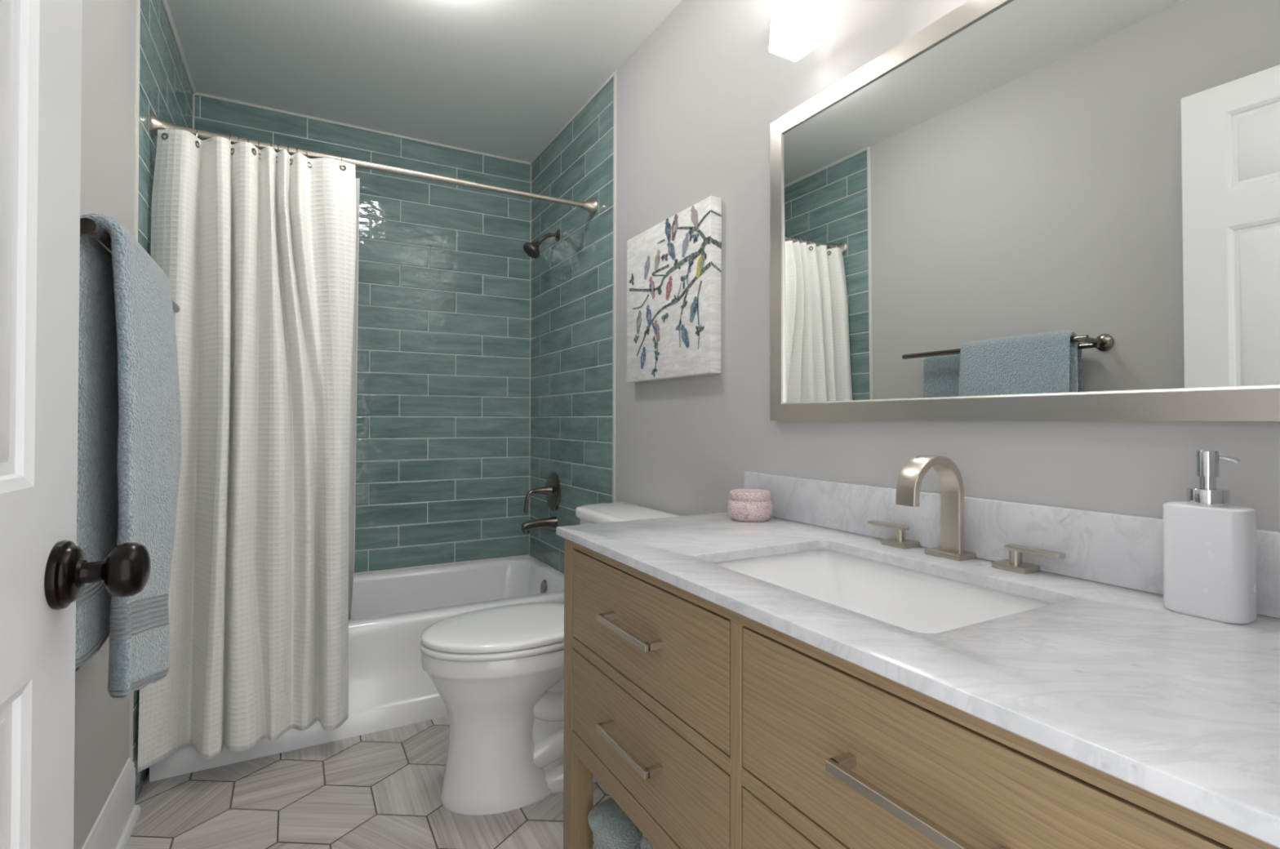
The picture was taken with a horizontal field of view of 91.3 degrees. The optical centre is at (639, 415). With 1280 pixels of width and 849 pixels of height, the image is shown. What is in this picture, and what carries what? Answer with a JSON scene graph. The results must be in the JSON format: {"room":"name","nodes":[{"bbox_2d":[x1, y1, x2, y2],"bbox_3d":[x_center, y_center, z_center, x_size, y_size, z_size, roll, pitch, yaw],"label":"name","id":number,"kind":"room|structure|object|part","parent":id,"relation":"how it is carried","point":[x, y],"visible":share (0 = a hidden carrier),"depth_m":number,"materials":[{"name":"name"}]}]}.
{"room":"bathroom","nodes":[
{"label":"bathroom","id":0,"kind":"room"},
{"bbox_2d":[73,0,193,848],"bbox_3d":[-1.158,-0.136,1.156,0.104,2.510,3.345,0,-1,-28],"label":"wall","id":1,"kind":"structure","parent":0,"point":[108,35],"depth_m":1.59,"materials":[{"name":"grey paint"}]},
{"bbox_2d":[75,665,82,673],"bbox_3d":[-1.059,0.102,1.201,0.073,0.771,0.640,0,-1,-29],"label":"towel","id":2,"kind":"object","parent":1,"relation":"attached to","point":[79,667],"visible":0.02,"depth_m":1.19,"materials":[{"name":"blue fabric"}]},
{"bbox_2d":[81,757,140,848],"bbox_3d":[-0.903,1.035,0.793,0.026,0.165,2.218,0,-1,-28],"label":"baseboard","id":3,"kind":"structure","parent":1,"relation":"attached to","point":[114,825],"depth_m":1.62,"materials":[{"name":"white wood"}]},
{"bbox_2d":[80,217,179,312],"bbox_3d":[-1.042,-0.265,1.198,0.160,0.063,0.786,0,-1,-29],"label":"towel bar","id":4,"kind":"object","parent":1,"relation":"attached to","point":[89,228],"visible":0.31,"depth_m":0.93,"materials":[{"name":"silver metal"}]},
{"bbox_3d":[-0.863,-0.270,0.884,0.150,0.026,0.021,0,-1,-29],"label":"post","id":5,"kind":"part","parent":4,"relation":"part of","materials":[{"name":"brown metal"}]},
{"bbox_2d":[75,213,181,698],"bbox_3d":[-0.916,0.112,1.130,0.102,0.845,0.423,0,-1,-29],"label":"towel","id":6,"kind":"object","parent":4,"relation":"hanging from","point":[129,420],"visible":0.88,"depth_m":1.03,"materials":[{"name":"blue fabric"}]},
{"bbox_2d":[128,0,140,762],"bbox_3d":[-1.435,-0.131,1.774,0.010,2.510,0.016,0,-1,-29],"label":"trim","id":7,"kind":"structure","parent":1,"relation":"attached to","point":[138,2],"depth_m":1.77,"materials":[{"name":"white"}]},
{"bbox_2d":[149,112,597,215],"bbox_3d":[-0.857,-0.897,2.310,1.512,0.071,0.071,0,-1,-29],"label":"curtain rod","id":8,"kind":"object","parent":1,"relation":"attached to","point":[156,123],"visible":0.87,"depth_m":2.27,"materials":[{"name":"silver metal"}]},
{"bbox_3d":[-1.414,-0.883,2.000,0.002,0.069,0.037,0,-1,-29],"label":"curtain ring","id":9,"kind":"object","parent":8,"relation":"hanging from","visible":0},
{"bbox_2d":[137,128,355,773],"bbox_3d":[-1.225,0.074,2.005,0.573,1.910,0.166,0,-1,-29],"label":"shower curtain","id":10,"kind":"object","parent":9,"relation":"hanging from","point":[256,251],"visible":0.94,"depth_m":1.99,"materials":[{"name":"fabric"}]},
{"bbox_3d":[-1.218,-0.882,2.108,0.002,0.069,0.037,0,-1,-29],"label":"curtain ring","id":11,"kind":"object","parent":8,"relation":"hanging from","visible":0},
{"bbox_2d":[348,177,359,619],"bbox_3d":[-1.181,0.005,2.204,0.334,1.708,0.134,0,-1,-29],"label":"curtain liner","id":12,"kind":"object","parent":11,"relation":"hanging from","point":[354,345],"visible":0.09,"depth_m":2.23,"materials":[{"name":"white fabric"}]},
{"bbox_2d":[194,94,530,573],"bbox_3d":[-1.283,-0.119,3.056,1.722,2.510,0.100,0,-1,-29],"label":"wall","id":13,"kind":"structure","parent":0,"point":[442,440],"depth_m":3.14,"materials":[{"name":"tile"}]},
{"bbox_2d":[161,0,613,554],"bbox_3d":[-1.010,-0.318,2.576,1.514,2.120,1.006,0,-1,-29],"label":"trim","id":14,"kind":"structure","parent":13,"relation":"attached to","point":[164,2],"depth_m":2.90,"materials":[{"name":"white"}]},
{"bbox_2d":[125,715,610,848],"bbox_3d":[-0.339,1.154,1.373,1.856,0.060,3.943,0,-1,-29],"label":"floor","id":15,"kind":"structure","parent":0,"point":[380,789],"depth_m":1.80,"materials":[{"name":"tile"}]},
{"bbox_2d":[149,554,564,782],"bbox_3d":[-1.052,0.936,2.647,1.500,0.394,0.823,0,-1,-29],"label":"bathtub","id":16,"kind":"object","parent":15,"relation":"on","point":[389,687],"visible":0.33,"depth_m":2.32,"materials":[{"name":"white ceramic"}]},
{"bbox_2d":[419,502,679,815],"bbox_3d":[-0.291,0.725,1.989,0.781,0.808,0.468,0,-1,-29],"label":"toilet","id":17,"kind":"object","parent":15,"relation":"on","point":[497,673],"visible":0.46,"depth_m":1.80,"materials":[{"name":"white ceramic"}]},
{"bbox_3d":[-0.403,0.671,1.927,0.525,0.022,0.386,0,-1,-29],"label":"seat","id":18,"kind":"part","parent":17,"relation":"part of","materials":[{"name":"white ceramic"}]},
{"bbox_3d":[-0.403,0.645,1.928,0.520,0.028,0.382,0,-1,-29],"label":"lid","id":19,"kind":"part","parent":17,"relation":"part of","materials":[{"name":"white ceramic"}]},
{"bbox_3d":[-0.046,0.525,2.127,0.205,0.323,0.436,0,-1,-29],"label":"tank","id":20,"kind":"part","parent":17,"relation":"part of","materials":[{"name":"white ceramic"}]},
{"bbox_3d":[-0.049,0.343,2.127,0.228,0.039,0.468,0,-1,-29],"label":"tank lid","id":21,"kind":"part","parent":17,"relation":"part of","materials":[{"name":"white ceramic"}]},
{"bbox_2d":[563,537,1279,848],"bbox_3d":[0.360,0.701,1.031,0.581,0.843,1.312,0,-1,-29],"label":"vanity cabinet","id":22,"kind":"object","parent":15,"relation":"on","point":[709,725],"visible":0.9,"depth_m":0.83,"materials":[{"name":"brown wood"}]},
{"bbox_3d":[-0.145,0.704,1.472,0.055,0.843,0.051,0,-1,-29],"label":"leg","id":23,"kind":"part","parent":22,"relation":"part of","materials":[{"name":"brown wood"}]},
{"bbox_2d":[587,796,642,848],"bbox_3d":[0.036,0.949,1.437,0.303,0.147,0.174,0,-1,-29],"label":"folded towel","id":24,"kind":"object","parent":22,"relation":"on","point":[611,828],"visible":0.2,"depth_m":1.36,"materials":[{"name":"teal fabric"}]},
{"bbox_3d":[0.147,0.741,0.912,0.022,0.046,1.210,0,-1,-29],"label":"rail","id":25,"kind":"part","parent":22,"relation":"part of","materials":[{"name":"brown wood"}]},
{"bbox_3d":[-0.024,0.616,1.162,0.037,0.013,0.197,0,-1,-29],"label":"handle","id":26,"kind":"part","parent":22,"relation":"part of","materials":[{"name":"silver metal"}]},
{"bbox_3d":[-0.023,0.399,1.164,0.037,0.013,0.197,0,-1,-29],"label":"handle","id":27,"kind":"part","parent":22,"relation":"part of","materials":[{"name":"silver metal"}]},
{"bbox_2d":[640,834,655,848],"bbox_3d":[0.174,0.899,1.228,0.360,0.241,0.284,0,-1,-29],"label":"folded towel","id":28,"kind":"object","parent":22,"relation":"on","point":[645,843],"visible":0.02,"depth_m":1.23,"materials":[{"name":"fabric"}]},
{"bbox_3d":[-0.002,0.518,1.184,0.022,0.024,0.594,0,-1,-29],"label":"rail","id":29,"kind":"part","parent":22,"relation":"part of","materials":[{"name":"brown wood"}]},
{"bbox_3d":[-0.003,0.625,1.183,0.020,0.182,0.587,0,-1,-29],"label":"drawer","id":30,"kind":"part","parent":22,"relation":"part of","materials":[{"name":"brown wood"}]},
{"bbox_3d":[-0.002,0.404,1.184,0.020,0.197,0.587,0,-1,-29],"label":"drawer","id":31,"kind":"part","parent":22,"relation":"part of","materials":[{"name":"brown wood"}]},
{"bbox_3d":[0.297,0.621,0.643,0.020,0.182,0.585,0,-1,-29],"label":"drawer","id":32,"kind":"part","parent":22,"relation":"part of","materials":[{"name":"brown wood"}]},
{"bbox_3d":[0.297,0.514,0.644,0.022,0.024,0.592,0,-1,-29],"label":"rail","id":33,"kind":"part","parent":22,"relation":"part of","materials":[{"name":"brown wood"}]},
{"bbox_3d":[0.273,0.395,0.631,0.037,0.013,0.197,0,-1,-29],"label":"handle","id":34,"kind":"part","parent":22,"relation":"part of","materials":[{"name":"silver metal"}]},
{"bbox_2d":[555,511,1279,848],"bbox_3d":[0.377,0.270,1.036,0.576,0.020,1.338,0,-1,-29],"label":"countertop","id":35,"kind":"structure","parent":22,"relation":"on","point":[1183,710],"depth_m":0.67,"materials":[{"name":"stone"}]},
{"bbox_2d":[727,488,773,521],"bbox_3d":[0.282,0.229,1.603,0.114,0.072,0.114,0,-1,-29],"label":"candle jar","id":36,"kind":"object","parent":35,"relation":"on","point":[744,504],"visible":1,"depth_m":1.56,"materials":[{"name":"pink stone"}]},
{"bbox_3d":[0.282,0.202,1.603,0.107,0.020,0.107,0,-1,-29],"label":"lid","id":37,"kind":"part","parent":36,"relation":"part of","materials":[{"name":"pink tile"}]},
{"bbox_2d":[712,549,1054,633],"bbox_3d":[0.364,0.357,1.034,0.400,0.154,0.555,0,-1,-29],"label":"sink","id":38,"kind":"object","parent":35,"relation":"in","point":[909,599],"visible":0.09,"depth_m":1.19,"materials":[{"name":"white ceramic"}]},
{"bbox_2d":[867,454,1066,573],"bbox_3d":[0.535,0.167,1.139,0.157,0.189,0.379,0,-1,-29],"label":"faucet","id":39,"kind":"object","parent":35,"relation":"on","point":[910,478],"visible":1,"depth_m":1.15,"materials":[{"name":"silver metal"}]},
{"bbox_3d":[0.513,0.227,1.293,0.021,0.007,0.088,0,-1,-29],"label":"lever","id":40,"kind":"part","parent":39,"relation":"part of","materials":[{"name":"silver metal"}]},
{"bbox_3d":[0.526,0.258,1.266,0.047,0.010,0.056,0,-1,-29],"label":"handle","id":41,"kind":"part","parent":39,"relation":"part of","materials":[{"name":"silver metal"}]},
{"bbox_3d":[0.527,0.242,1.266,0.019,0.026,0.019,0,-1,-29],"label":"stem","id":42,"kind":"part","parent":39,"relation":"part of","materials":[{"name":"silver metal"}]},
{"bbox_3d":[0.527,0.163,1.136,0.140,0.181,0.039,0,-1,-29],"label":"spout","id":43,"kind":"part","parent":39,"relation":"part of","materials":[{"name":"silver metal"}]},
{"bbox_3d":[0.579,0.257,1.168,0.051,0.010,0.072,0,-1,-29],"label":"plate","id":44,"kind":"part","parent":39,"relation":"part of","materials":[{"name":"silver metal"}]},
{"bbox_3d":[0.639,0.240,1.065,0.019,0.026,0.019,0,-1,-29],"label":"stem","id":45,"kind":"part","parent":39,"relation":"part of","materials":[{"name":"silver metal"}]},
{"bbox_3d":[0.639,0.256,1.064,0.047,0.010,0.056,0,-1,-29],"label":"handle","id":46,"kind":"part","parent":39,"relation":"part of","materials":[{"name":"silver metal"}]},
{"bbox_3d":[0.654,0.225,1.039,0.021,0.007,0.088,0,-1,-29],"label":"lever","id":47,"kind":"part","parent":39,"relation":"part of","materials":[{"name":"silver metal"}]},
{"bbox_2d":[1163,450,1257,624],"bbox_3d":[0.741,0.152,0.817,0.059,0.214,0.086,0,-1,-29],"label":"soap dispenser","id":48,"kind":"object","parent":35,"relation":"on","point":[1210,543],"visible":1,"depth_m":0.80,"materials":[{"name":"white ceramic"}]},
{"bbox_3d":[0.297,0.401,0.645,0.020,0.197,0.585,0,-1,-29],"label":"drawer","id":49,"kind":"part","parent":22,"relation":"part of","materials":[{"name":"brown wood"}]},
{"bbox_2d":[166,0,682,162],"bbox_3d":[-0.490,-1.425,1.593,1.872,0.080,3.543,0,-1,-29],"label":"ceiling","id":50,"kind":"structure","parent":0,"point":[498,77],"depth_m":2.41,"materials":[{"name":"white paint"}]},
{"bbox_2d":[529,0,1279,573],"bbox_3d":[0.238,-0.124,1.988,0.100,2.510,3.443,0,-1,-29],"label":"wall","id":51,"kind":"structure","parent":0,"point":[698,101],"depth_m":1.87,"materials":[{"name":"grey paint"}]},
{"bbox_2d":[521,515,557,533],"bbox_3d":[-0.485,0.526,3.010,0.163,0.072,0.068,0,-1,-29],"label":"tub spout","id":52,"kind":"object","parent":51,"relation":"attached to","point":[550,523],"visible":0.98,"depth_m":3.00,"materials":[{"name":"silver metal"}]},
{"bbox_2d":[522,230,560,258],"bbox_3d":[-0.471,-0.825,2.990,0.179,0.152,0.090,0,-1,-29],"label":"shower","id":53,"kind":"object","parent":51,"relation":"attached to","point":[531,249],"visible":1,"depth_m":2.96,"materials":[{"name":"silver metal"}]},
{"bbox_3d":[-0.446,-0.851,3.007,0.107,0.065,0.018,0,-1,-29],"label":"shower arm","id":54,"kind":"part","parent":53,"relation":"part of","materials":[{"name":"silver metal"}]},
{"bbox_2d":[524,471,560,513],"bbox_3d":[-0.489,0.371,3.031,0.155,0.192,0.190,0,-1,-29],"label":"shower valve","id":55,"kind":"object","parent":51,"relation":"attached to","point":[552,490],"visible":1,"depth_m":3.02,"materials":[{"name":"silver metal"}]},
{"bbox_3d":[-0.495,0.403,3.028,0.142,0.127,0.052,0,-1,-29],"label":"lever","id":56,"kind":"part","parent":55,"relation":"part of","materials":[{"name":"silver metal"}]},
{"bbox_2d":[612,71,616,502],"bbox_3d":[-0.103,-0.121,2.496,0.006,2.510,0.020,0,-1,-29],"label":"trim","id":57,"kind":"structure","parent":51,"relation":"attached to","point":[615,73],"depth_m":2.50,"materials":[{"name":"white"}]},
{"bbox_2d":[626,195,721,382],"bbox_3d":[0.098,-0.390,2.098,0.041,0.529,0.535,0,-1,-29],"label":"wall art","id":58,"kind":"object","parent":51,"relation":"attached to","point":[674,265],"visible":1,"depth_m":2.02,"materials":[{"name":"white fabric"}]},
{"bbox_2d":[768,0,831,61],"bbox_3d":[0.568,-0.981,1.157,0.141,0.230,0.860,0,-1,-29],"label":"vanity light","id":59,"kind":"object","parent":51,"relation":"attached to","point":[797,27],"visible":1,"depth_m":1.43,"materials":[{"name":"white glass"}]},
{"bbox_2d":[744,471,1279,618],"bbox_3d":[0.622,0.207,1.168,0.020,0.109,1.330,0,-1,-29],"label":"backsplash","id":60,"kind":"structure","parent":51,"relation":"attached to","point":[1117,549],"depth_m":1.07,"materials":[{"name":"stone"}]},
{"bbox_2d":[769,0,1279,421],"bbox_3d":[0.619,-0.384,1.182,0.020,0.787,1.093,0,-1,-29],"label":"wall mirror","id":61,"kind":"object","parent":51,"relation":"attached to","point":[1014,210],"visible":1,"depth_m":1.06,"materials":[{"name":"metal"}]},
{"bbox_3d":[0.364,-0.381,1.639,0.020,0.787,0.046,0,-1,-29],"label":"frame","id":62,"kind":"part","parent":61,"relation":"part of","materials":[{"name":"metal"}]},
{"bbox_3d":[0.620,-0.754,1.185,0.020,0.046,1.093,0,-1,-29],"label":"frame","id":63,"kind":"part","parent":61,"relation":"part of","materials":[{"name":"metal"}]},
{"bbox_3d":[0.618,-0.014,1.179,0.020,0.046,1.093,0,-1,-29],"label":"frame","id":64,"kind":"part","parent":61,"relation":"part of","materials":[{"name":"metal"}]},
{"bbox_3d":[0.265,-0.141,0.114,1.672,2.510,0.120,0,-1,-29],"label":"wall","id":65,"kind":"structure","parent":0,"visible":0},
{"bbox_2d":[0,0,151,848],"bbox_3d":[-0.406,0.060,0.303,0.108,2.092,0.830,0,-1,-26],"label":"door","id":66,"kind":"structure","parent":65,"relation":"in","point":[43,570],"depth_m":0.58,"materials":[{"name":"white"}]},
{"bbox_3d":[-0.541,0.160,0.645,0.056,0.056,0.056,0,-1,-29],"label":"knob","id":67,"kind":"part","parent":66,"relation":"part of","materials":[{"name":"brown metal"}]}
]}

